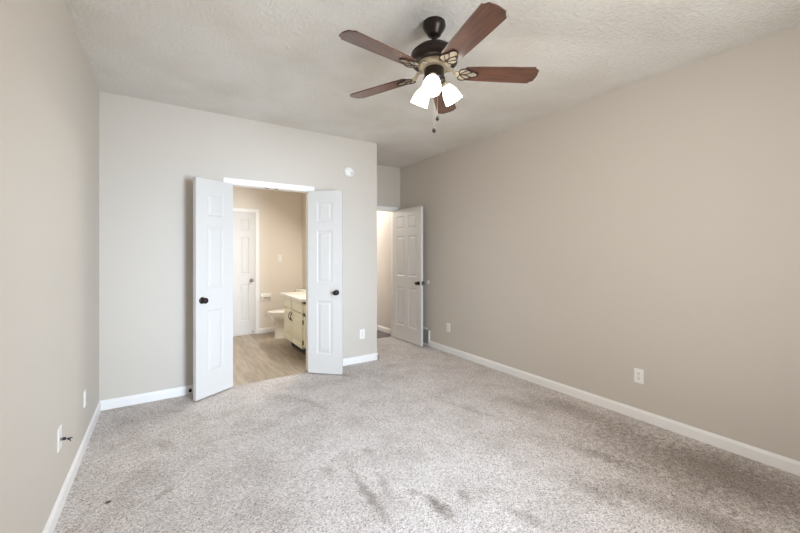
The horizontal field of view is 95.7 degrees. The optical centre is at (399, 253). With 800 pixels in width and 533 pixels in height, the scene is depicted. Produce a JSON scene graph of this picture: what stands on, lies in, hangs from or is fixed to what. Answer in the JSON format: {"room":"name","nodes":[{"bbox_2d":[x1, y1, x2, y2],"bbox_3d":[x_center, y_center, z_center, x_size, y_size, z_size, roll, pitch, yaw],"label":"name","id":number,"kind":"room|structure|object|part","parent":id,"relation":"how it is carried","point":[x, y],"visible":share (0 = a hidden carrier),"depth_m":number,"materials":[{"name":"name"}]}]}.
{"room":"empty bedroom","nodes":[
{"label":"empty bedroom","id":0,"kind":"room"},
{"bbox_2d":[0,0,98,532],"bbox_3d":[-1.388,0.000,1.179,0.115,2.820,4.763,0,0,-33],"label":"wall","id":1,"kind":"structure","parent":0,"point":[49,91],"depth_m":1.67,"materials":[{"name":"beige paint"}]},
{"bbox_2d":[57,424,72,452],"bbox_3d":[-1.771,0.974,1.919,0.054,0.118,0.072,0,0,-33],"label":"cable plate","id":2,"kind":"object","parent":1,"relation":"attached to","point":[59,431],"visible":1,"depth_m":1.90,"materials":[{"name":"white plastic"}]},
{"bbox_3d":[-1.790,0.974,1.906,0.006,0.118,0.072,0,0,-33],"label":"plate","id":3,"kind":"part","parent":2,"relation":"part of","materials":[{"name":"white plastic"}]},
{"bbox_2d":[42,401,100,532],"bbox_3d":[-1.334,1.308,1.215,0.014,0.083,4.533,0,0,-33],"label":"baseboard","id":4,"kind":"structure","parent":1,"relation":"attached to","point":[51,523],"depth_m":2.08,"materials":[{"name":"white wood"}]},
{"bbox_2d":[84,388,85,407],"bbox_3d":[-2.194,1.009,2.525,0.009,0.115,0.070,0,0,-33],"label":"wall outlet","id":5,"kind":"object","parent":1,"relation":"attached to","point":[85,388],"visible":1,"depth_m":2.51,"materials":[{"name":"white plastic"}]},
{"bbox_2d":[99,91,376,400],"bbox_3d":[-1.468,0.000,3.904,2.732,2.820,0.115,0,0,-33],"label":"wall","id":6,"kind":"structure","parent":0,"point":[151,153],"depth_m":3.39,"materials":[{"name":"beige paint"}]},
{"bbox_2d":[193,176,232,400],"bbox_3d":[-1.775,0.319,3.465,0.165,2.039,0.404,0,0,25],"label":"door","id":7,"kind":"structure","parent":6,"relation":"in","point":[212,199],"depth_m":3.42,"materials":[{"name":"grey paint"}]},
{"bbox_3d":[-1.790,0.435,3.318,0.066,0.062,0.062,0,0,25],"label":"knob","id":8,"kind":"part","parent":7,"relation":"part of","materials":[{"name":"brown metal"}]},
{"bbox_2d":[100,353,376,410],"bbox_3d":[-1.427,1.308,3.853,2.746,0.083,0.014,0,0,-33],"label":"baseboard","id":9,"kind":"structure","parent":6,"relation":"attached to","point":[107,404],"depth_m":3.33,"materials":[{"name":"white wood"}]},
{"bbox_2d":[223,177,313,370],"bbox_3d":[-1.411,0.299,3.941,0.944,2.117,0.143,0,0,-33],"label":"door frame","id":10,"kind":"structure","parent":6,"relation":"attached to","point":[236,182],"depth_m":4.01,"materials":[{"name":"white wood"}]},
{"bbox_2d":[308,190,342,374],"bbox_3d":[-0.835,0.319,4.044,0.404,2.039,0.165,0,0,10],"label":"door","id":11,"kind":"structure","parent":6,"relation":"in","point":[325,208],"depth_m":4.03,"materials":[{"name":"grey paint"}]},
{"bbox_2d":[344,166,353,176],"bbox_3d":[-0.612,-0.984,4.372,0.136,0.136,0.037,0,0,-33],"label":"smoke detector","id":12,"kind":"object","parent":6,"relation":"attached to","point":[348,171],"visible":1,"depth_m":4.36,"materials":[{"name":"white plastic"}]},
{"bbox_2d":[360,329,364,338],"bbox_3d":[-0.468,1.001,4.483,0.070,0.115,0.009,0,0,-33],"label":"wall outlet","id":13,"kind":"object","parent":6,"relation":"attached to","point":[362,331],"visible":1,"depth_m":4.48,"materials":[{"name":"white plastic"}]},
{"bbox_2d":[233,186,301,335],"bbox_3d":[-2.652,0.150,6.017,2.075,2.520,0.115,0,0,-33],"label":"wall","id":14,"kind":"structure","parent":0,"point":[280,212],"depth_m":6.27,"materials":[{"name":"beige paint"}]},
{"bbox_2d":[233,211,254,334],"bbox_3d":[-2.678,0.329,5.899,0.612,2.018,0.100,0,0,-33],"label":"door","id":15,"kind":"structure","parent":14,"relation":"in","point":[243,222],"depth_m":5.98,"materials":[{"name":"grey paint"}]},
{"bbox_2d":[233,208,258,333],"bbox_3d":[-2.686,0.310,5.916,0.737,2.095,0.016,0,0,-33],"label":"door frame","id":16,"kind":"structure","parent":14,"relation":"attached to","point":[256,211],"depth_m":6.09,"materials":[{"name":"white wood"}]},
{"bbox_2d":[261,293,270,300],"bbox_3d":[-2.271,0.750,6.161,0.170,0.128,0.062,0,0,-33],"label":"paper holder","id":17,"kind":"object","parent":14,"relation":"attached to","point":[266,296],"visible":1,"depth_m":6.17,"materials":[{"name":"white ceramic"}]},
{"bbox_2d":[259,327,274,333],"bbox_3d":[-2.568,1.317,5.995,1.960,0.083,0.014,0,0,-33],"label":"baseboard","id":18,"kind":"structure","parent":14,"relation":"attached to","point":[270,329],"depth_m":6.18,"materials":[{"name":"white wood"}]},
{"bbox_2d":[277,255,281,261],"bbox_3d":[-2.094,0.088,6.303,0.074,0.118,0.018,0,0,-33],"label":"light switch","id":19,"kind":"object","parent":14,"relation":"attached to","point":[279,257],"visible":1,"depth_m":6.30,"materials":[{"name":"white plastic"}]},
{"bbox_2d":[302,193,305,287],"bbox_3d":[-1.127,0.150,5.570,0.012,2.520,2.302,0,0,-33],"label":"wall","id":20,"kind":"structure","parent":0,"point":[303,194],"depth_m":6.45,"materials":[{"name":"beige paint"}]},
{"bbox_2d":[377,211,389,328],"bbox_3d":[-0.719,0.110,7.035,0.115,2.600,2.436,0,0,-33],"label":"wall","id":21,"kind":"structure","parent":0,"point":[383,217],"depth_m":6.27,"materials":[{"name":"white paint"}]},
{"bbox_2d":[377,325,389,333],"bbox_3d":[-0.773,1.315,7.000,0.014,0.083,2.436,0,0,-33],"label":"baseboard","id":22,"kind":"structure","parent":21,"relation":"attached to","point":[381,328],"depth_m":6.24,"materials":[{"name":"white wood"}]},
{"bbox_2d":[377,165,399,209],"bbox_3d":[-0.432,0.000,5.699,0.966,2.820,0.115,0,0,-33],"label":"wall","id":23,"kind":"structure","parent":0,"point":[388,178],"depth_m":5.79,"materials":[{"name":"beige paint"}]},
{"bbox_2d":[377,206,397,335],"bbox_3d":[-0.442,0.308,5.693,0.874,2.099,0.143,0,0,-33],"label":"door frame","id":24,"kind":"structure","parent":23,"relation":"attached to","point":[379,208],"depth_m":5.92,"materials":[{"name":"white wood"}]},
{"bbox_2d":[393,206,424,346],"bbox_3d":[0.108,0.331,5.510,0.165,2.014,0.770,0,0,-34],"label":"door","id":25,"kind":"structure","parent":23,"relation":"in","point":[408,282],"depth_m":5.47,"materials":[{"name":"white paint"}]},
{"bbox_2d":[53,330,799,532],"bbox_3d":[-0.734,1.385,3.737,3.818,0.070,8.140,0,0,-33],"label":"floor","id":26,"kind":"structure","parent":0,"point":[413,438],"depth_m":2.33,"materials":[{"name":"carpet"}]},
{"bbox_2d":[268,288,305,337],"bbox_3d":[-1.801,0.982,5.931,0.706,0.752,0.460,0,0,-33],"label":"toilet","id":27,"kind":"object","parent":26,"relation":"on","point":[276,315],"visible":0.34,"depth_m":5.77,"materials":[{"name":"white ceramic"}]},
{"bbox_3d":[-1.893,0.930,5.871,0.487,0.029,0.378,0,0,-33],"label":"lid","id":28,"kind":"part","parent":27,"relation":"part of","materials":[{"name":"white ceramic"}]},
{"bbox_3d":[-1.593,0.621,6.067,0.208,0.030,0.460,0,0,-33],"label":"tank lid","id":29,"kind":"part","parent":27,"relation":"part of","materials":[{"name":"white ceramic"}]},
{"bbox_2d":[284,297,305,354],"bbox_3d":[-1.222,0.989,5.115,0.642,0.738,0.900,0,0,-33],"label":"vanity cabinet","id":30,"kind":"object","parent":26,"relation":"on","point":[294,311],"visible":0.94,"depth_m":4.88,"materials":[{"name":"beige paint"}]},
{"bbox_3d":[-1.599,0.700,5.178,0.018,0.136,0.342,0,0,-33],"label":"drawer","id":31,"kind":"part","parent":30,"relation":"part of","materials":[{"name":"beige paint"}]},
{"bbox_3d":[-1.599,1.006,5.178,0.018,0.443,0.342,0,0,-33],"label":"door","id":32,"kind":"part","parent":30,"relation":"part of","materials":[{"name":"beige paint"}]},
{"bbox_2d":[280,291,305,301],"bbox_3d":[-1.237,0.598,5.135,0.647,0.244,0.950,0,0,-33],"label":"countertop","id":33,"kind":"structure","parent":30,"relation":"on","point":[298,296],"depth_m":5.01,"materials":[{"name":"stone"}]},
{"bbox_3d":[-1.371,0.700,4.830,0.018,0.136,0.437,0,0,-33],"label":"drawer","id":34,"kind":"part","parent":30,"relation":"part of","materials":[{"name":"beige paint"}]},
{"bbox_3d":[-1.371,1.006,4.830,0.018,0.443,0.437,0,0,-33],"label":"door","id":35,"kind":"part","parent":30,"relation":"part of","materials":[{"name":"beige paint"}]},
{"bbox_2d":[64,0,799,167],"bbox_3d":[-0.048,-1.430,2.614,3.928,0.080,5.699,0,0,-33],"label":"ceiling","id":36,"kind":"structure","parent":0,"point":[287,63],"depth_m":2.48,"materials":[{"name":"white paint"}]},
{"bbox_2d":[339,2,538,132],"bbox_3d":[0.188,-1.058,2.157,1.193,0.665,1.210,0,0,-33],"label":"ceiling fan","id":37,"kind":"object","parent":36,"relation":"hanging from","point":[433,58],"visible":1,"depth_m":2.10,"materials":[{"name":"brown wood"}]},
{"bbox_3d":[-0.136,-1.090,2.411,0.451,0.007,0.141,0,11,33],"label":"blade","id":38,"kind":"part","parent":37,"relation":"part of","materials":[{"name":"brown wood"}]},
{"bbox_3d":[-0.110,-1.090,1.932,0.451,0.007,0.141,0,11,-39],"label":"blade","id":39,"kind":"part","parent":37,"relation":"part of","materials":[{"name":"brown wood"}]},
{"bbox_3d":[0.125,-0.971,2.280,0.112,0.132,0.122,0,0,-33],"label":"lamp shade","id":40,"kind":"part","parent":37,"relation":"part of","materials":[{"name":"white glass"}]},
{"bbox_3d":[0.181,-0.971,2.068,0.117,0.132,0.117,0,0,-33],"label":"lamp shade","id":41,"kind":"part","parent":37,"relation":"part of","materials":[{"name":"white glass"}]},
{"bbox_3d":[0.184,-0.985,2.084,0.060,0.083,0.060,0,0,-33],"label":"bulb","id":42,"kind":"part","parent":37,"relation":"part of","materials":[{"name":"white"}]},
{"bbox_3d":[0.311,-1.090,2.584,0.141,0.007,0.451,-11,-3,15],"label":"blade","id":43,"kind":"part","parent":37,"relation":"part of","materials":[{"name":"brown wood"}]},
{"bbox_3d":[0.324,-0.971,2.225,0.121,0.132,0.111,0,0,-33],"label":"lamp shade","id":44,"kind":"part","parent":37,"relation":"part of","materials":[{"name":"white glass"}]},
{"bbox_3d":[0.354,-1.090,1.809,0.141,0.007,0.451,12,-4,-21],"label":"blade","id":45,"kind":"part","parent":37,"relation":"part of","materials":[{"name":"brown wood"}]},
{"bbox_3d":[0.614,-1.090,2.212,0.451,0.007,0.141,0,-11,-3],"label":"blade","id":46,"kind":"part","parent":37,"relation":"part of","materials":[{"name":"brown wood"}]},
{"bbox_2d":[400,25,799,461],"bbox_3d":[1.548,0.000,3.657,0.115,2.820,5.699,0,0,-33],"label":"wall","id":47,"kind":"structure","parent":0,"point":[651,225],"depth_m":2.90,"materials":[{"name":"beige paint"}]},
{"bbox_2d":[423,327,429,345],"bbox_3d":[0.327,1.222,5.405,0.016,0.250,0.370,0,0,-33],"label":"air vent","id":48,"kind":"object","parent":47,"relation":"in","point":[426,331],"visible":0.5,"depth_m":5.32,"materials":[{"name":"white metal"}]},
{"bbox_2d":[423,329,427,343],"bbox_3d":[0.329,1.222,5.406,0.011,0.210,0.330,0,0,-33],"label":"grille","id":49,"kind":"object","parent":48,"relation":"attached to","point":[425,331],"depth_m":5.34,"materials":[{"name":"grey metal"}]},
{"bbox_2d":[429,341,799,475],"bbox_3d":[1.494,1.308,3.622,0.014,0.083,5.469,0,0,-33],"label":"baseboard","id":50,"kind":"structure","parent":47,"relation":"attached to","point":[786,464],"depth_m":2.86,"materials":[{"name":"white wood"}]},
{"bbox_2d":[634,368,643,383],"bbox_3d":[1.940,0.998,2.944,0.009,0.115,0.070,0,0,-33],"label":"wall outlet","id":51,"kind":"object","parent":47,"relation":"attached to","point":[638,373],"visible":1,"depth_m":2.94,"materials":[{"name":"white plastic"}]}
]}

